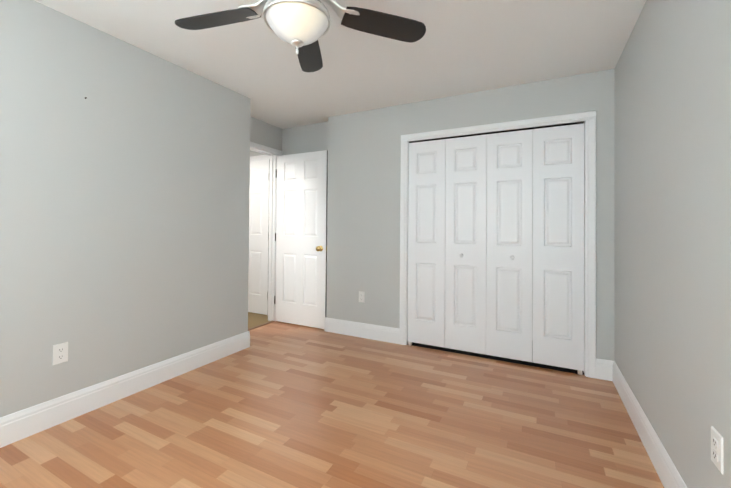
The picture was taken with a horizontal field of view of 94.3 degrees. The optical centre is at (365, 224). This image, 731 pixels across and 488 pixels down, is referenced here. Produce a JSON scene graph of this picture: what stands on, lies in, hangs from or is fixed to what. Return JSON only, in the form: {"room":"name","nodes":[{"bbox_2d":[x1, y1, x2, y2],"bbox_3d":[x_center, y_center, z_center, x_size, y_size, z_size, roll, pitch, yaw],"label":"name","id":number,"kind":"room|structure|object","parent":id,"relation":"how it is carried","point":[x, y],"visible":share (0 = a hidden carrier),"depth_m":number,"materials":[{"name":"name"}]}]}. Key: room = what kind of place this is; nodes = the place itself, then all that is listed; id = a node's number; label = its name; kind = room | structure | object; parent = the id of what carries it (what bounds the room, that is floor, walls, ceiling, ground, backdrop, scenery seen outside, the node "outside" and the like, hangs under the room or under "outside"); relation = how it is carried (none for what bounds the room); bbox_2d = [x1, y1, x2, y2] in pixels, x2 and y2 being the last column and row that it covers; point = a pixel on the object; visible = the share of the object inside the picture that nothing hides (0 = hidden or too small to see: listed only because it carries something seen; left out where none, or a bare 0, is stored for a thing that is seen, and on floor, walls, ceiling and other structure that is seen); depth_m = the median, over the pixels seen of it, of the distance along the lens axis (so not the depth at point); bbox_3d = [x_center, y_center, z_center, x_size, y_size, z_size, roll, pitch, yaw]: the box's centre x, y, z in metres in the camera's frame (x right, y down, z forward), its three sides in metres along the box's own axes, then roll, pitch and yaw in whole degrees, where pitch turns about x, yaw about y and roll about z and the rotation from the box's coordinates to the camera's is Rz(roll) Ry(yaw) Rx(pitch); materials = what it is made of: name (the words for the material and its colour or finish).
{"room":"empty bedroom","nodes":[
{"label":"empty bedroom","id":0,"kind":"room"},
{"bbox_2d":[0,0,250,416],"bbox_3d":[-2.009,-0.043,1.987,0.400,2.400,3.100,0,-1,27],"label":"wall","id":1,"kind":"structure","parent":0,"point":[124,216],"depth_m":2.20,"materials":[{"name":"grey paint"}]},
{"bbox_2d":[52,342,67,364],"bbox_3d":[-1.783,0.754,1.983,0.009,0.115,0.070,0,-1,27],"label":"outlet","id":2,"kind":"object","parent":1,"relation":"attached to","point":[60,353],"visible":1,"depth_m":1.98,"materials":[{"name":"white plastic"}]},
{"bbox_2d":[0,331,249,447],"bbox_3d":[-1.830,1.082,1.887,0.015,0.152,3.115,0,-1,27],"label":"baseboard","id":3,"kind":"structure","parent":1,"relation":"attached to","point":[25,423],"depth_m":2.19,"materials":[{"name":"white wood"}]},
{"bbox_2d":[250,150,264,156],"bbox_3d":[-1.749,-0.009,4.789,1.510,2.400,0.115,0,-1,27],"label":"wall","id":4,"kind":"structure","parent":0,"point":[252,153],"depth_m":4.60,"materials":[{"name":"grey paint"}]},
{"bbox_2d":[248,160,269,314],"bbox_3d":[-1.611,0.162,4.582,0.782,2.030,0.103,0,-1,27],"label":"hall door","id":5,"kind":"structure","parent":4,"relation":"in","point":[258,239],"depth_m":4.50,"materials":[{"name":"white wood"}]},
{"bbox_2d":[250,155,269,161],"bbox_3d":[-1.591,0.130,4.626,0.908,2.120,0.018,0,-1,27],"label":"door frame","id":6,"kind":"structure","parent":4,"relation":"attached to","point":[259,157],"depth_m":4.54,"materials":[{"name":"white wood"}]},
{"bbox_2d":[248,312,268,327],"bbox_3d":[-2.353,1.222,3.549,1.630,0.100,3.000,0,-1,27],"label":"floor","id":7,"kind":"structure","parent":0,"point":[255,319],"depth_m":4.24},
{"bbox_2d":[248,321,274,330],"bbox_3d":[-1.317,1.179,3.805,0.056,0.009,0.800,0,-1,27],"label":"threshold","id":8,"kind":"object","parent":7,"relation":"on","point":[260,325],"depth_m":3.96,"materials":[{"name":"brown wood"}]},
{"bbox_2d":[250,116,281,150],"bbox_3d":[-1.284,-0.015,3.941,0.090,2.400,1.040,0,-1,27],"label":"wall","id":9,"kind":"structure","parent":0,"point":[265,134],"depth_m":4.03,"materials":[{"name":"grey paint"}]},
{"bbox_2d":[250,141,282,320],"bbox_3d":[-1.382,0.122,3.751,0.126,2.120,1.216,0,-1,27],"label":"door frame","id":10,"kind":"structure","parent":9,"relation":"attached to","point":[273,153],"depth_m":4.18,"materials":[{"name":"white wood"}]},
{"bbox_2d":[274,150,327,328],"bbox_3d":[-0.765,0.168,4.007,0.754,2.020,0.171,0,-1,27],"label":"open entry door","id":11,"kind":"structure","parent":10,"relation":"attached to","point":[300,298],"depth_m":3.98,"materials":[{"name":"white wood"}]},
{"bbox_2d":[282,122,327,154],"bbox_3d":[-0.687,-0.008,4.153,0.780,2.400,0.120,0,-1,27],"label":"wall","id":12,"kind":"structure","parent":0,"point":[306,138],"depth_m":4.12,"materials":[{"name":"grey paint"}]},
{"bbox_2d":[0,321,663,487],"bbox_3d":[-0.307,1.220,1.883,3.530,0.100,4.740,0,-1,27],"label":"floor","id":13,"kind":"structure","parent":0,"point":[276,404],"depth_m":1.94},
{"bbox_2d":[407,342,583,374],"bbox_3d":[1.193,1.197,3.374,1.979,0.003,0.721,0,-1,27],"label":"door track","id":14,"kind":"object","parent":13,"relation":"on","point":[501,359],"depth_m":3.01,"materials":[{"name":"black metal"}]},
{"bbox_2d":[34,0,645,128],"bbox_3d":[-0.985,-1.281,2.336,5.160,0.100,4.860,0,-1,27],"label":"ceiling","id":15,"kind":"structure","parent":0,"point":[459,47],"depth_m":2.36,"materials":[{"name":"white paint"}]},
{"bbox_2d":[175,0,425,71],"bbox_3d":[-0.337,-0.997,1.491,1.228,0.476,1.212,0,-1,27],"label":"ceiling fan","id":16,"kind":"object","parent":15,"relation":"hanging from","point":[302,27],"visible":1,"depth_m":1.58,"materials":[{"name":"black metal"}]},
{"bbox_2d":[326,68,614,360],"bbox_3d":[0.936,-0.002,3.583,2.630,2.400,0.855,0,-1,27],"label":"wall","id":17,"kind":"structure","parent":0,"point":[363,206],"depth_m":3.44,"materials":[{"name":"grey paint"}]},
{"bbox_2d":[324,317,398,343],"bbox_3d":[-0.057,1.115,3.586,0.893,0.152,0.015,0,-1,27],"label":"baseboard","id":18,"kind":"structure","parent":17,"relation":"attached to","point":[357,329],"depth_m":3.56,"materials":[{"name":"white wood"}]},
{"bbox_2d":[359,291,364,302],"bbox_3d":[-0.041,0.766,3.586,0.070,0.115,0.009,0,-1,27],"label":"outlet","id":19,"kind":"object","parent":17,"relation":"attached to","point":[361,296],"visible":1,"depth_m":3.58,"materials":[{"name":"white plastic"}]},
{"bbox_2d":[408,139,445,347],"bbox_3d":[0.592,0.189,3.300,0.368,2.002,0.042,0,-1,27],"label":"closet door","id":20,"kind":"structure","parent":17,"relation":"in","point":[426,238],"depth_m":3.29,"materials":[{"name":"white wood"}]},
{"bbox_2d":[445,134,486,354],"bbox_3d":[0.917,0.175,3.121,0.368,1.972,0.064,0,-1,27],"label":"closet door","id":21,"kind":"structure","parent":17,"relation":"in","point":[465,240],"depth_m":3.12,"materials":[{"name":"white wood"}]},
{"bbox_2d":[409,121,583,142],"bbox_3d":[1.101,-0.820,3.069,1.478,0.016,0.032,0,-1,27],"label":"door track","id":22,"kind":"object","parent":17,"relation":"attached to","point":[574,123],"depth_m":3.00,"materials":[{"name":"black"}]},
{"bbox_2d":[399,111,595,377],"bbox_3d":[1.102,0.150,3.076,1.632,2.088,0.143,0,-1,27],"label":"trim","id":23,"kind":"structure","parent":17,"relation":"attached to","point":[588,118],"depth_m":2.71,"materials":[{"name":"white wood"}]},
{"bbox_2d":[486,129,532,361],"bbox_3d":[1.247,0.176,2.952,0.368,1.972,0.064,0,-1,27],"label":"closet door","id":24,"kind":"structure","parent":17,"relation":"in","point":[509,249],"depth_m":2.95,"materials":[{"name":"white wood"}]},
{"bbox_2d":[532,123,583,374],"bbox_3d":[1.582,0.192,2.793,0.368,2.002,0.042,0,-1,27],"label":"closet door","id":25,"kind":"structure","parent":17,"relation":"in","point":[558,251],"depth_m":2.78,"materials":[{"name":"white wood"}]},
{"bbox_2d":[615,0,730,487],"bbox_3d":[1.276,-0.025,1.227,0.120,2.400,4.740,0,-1,27],"label":"wall","id":26,"kind":"structure","parent":0,"point":[673,214],"depth_m":1.41,"materials":[{"name":"grey paint"}]},
{"bbox_2d":[608,360,686,487],"bbox_3d":[1.012,1.093,0.865,0.015,0.152,3.885,0,-1,27],"label":"baseboard","id":27,"kind":"structure","parent":26,"relation":"attached to","point":[666,470],"depth_m":1.77,"materials":[{"name":"white wood"}]},
{"bbox_2d":[711,426,722,473],"bbox_3d":[1.135,0.727,1.097,0.009,0.115,0.070,0,-1,27],"label":"outlet","id":28,"kind":"object","parent":26,"relation":"attached to","point":[717,448],"visible":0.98,"depth_m":1.09,"materials":[{"name":"white plastic"}]}
]}

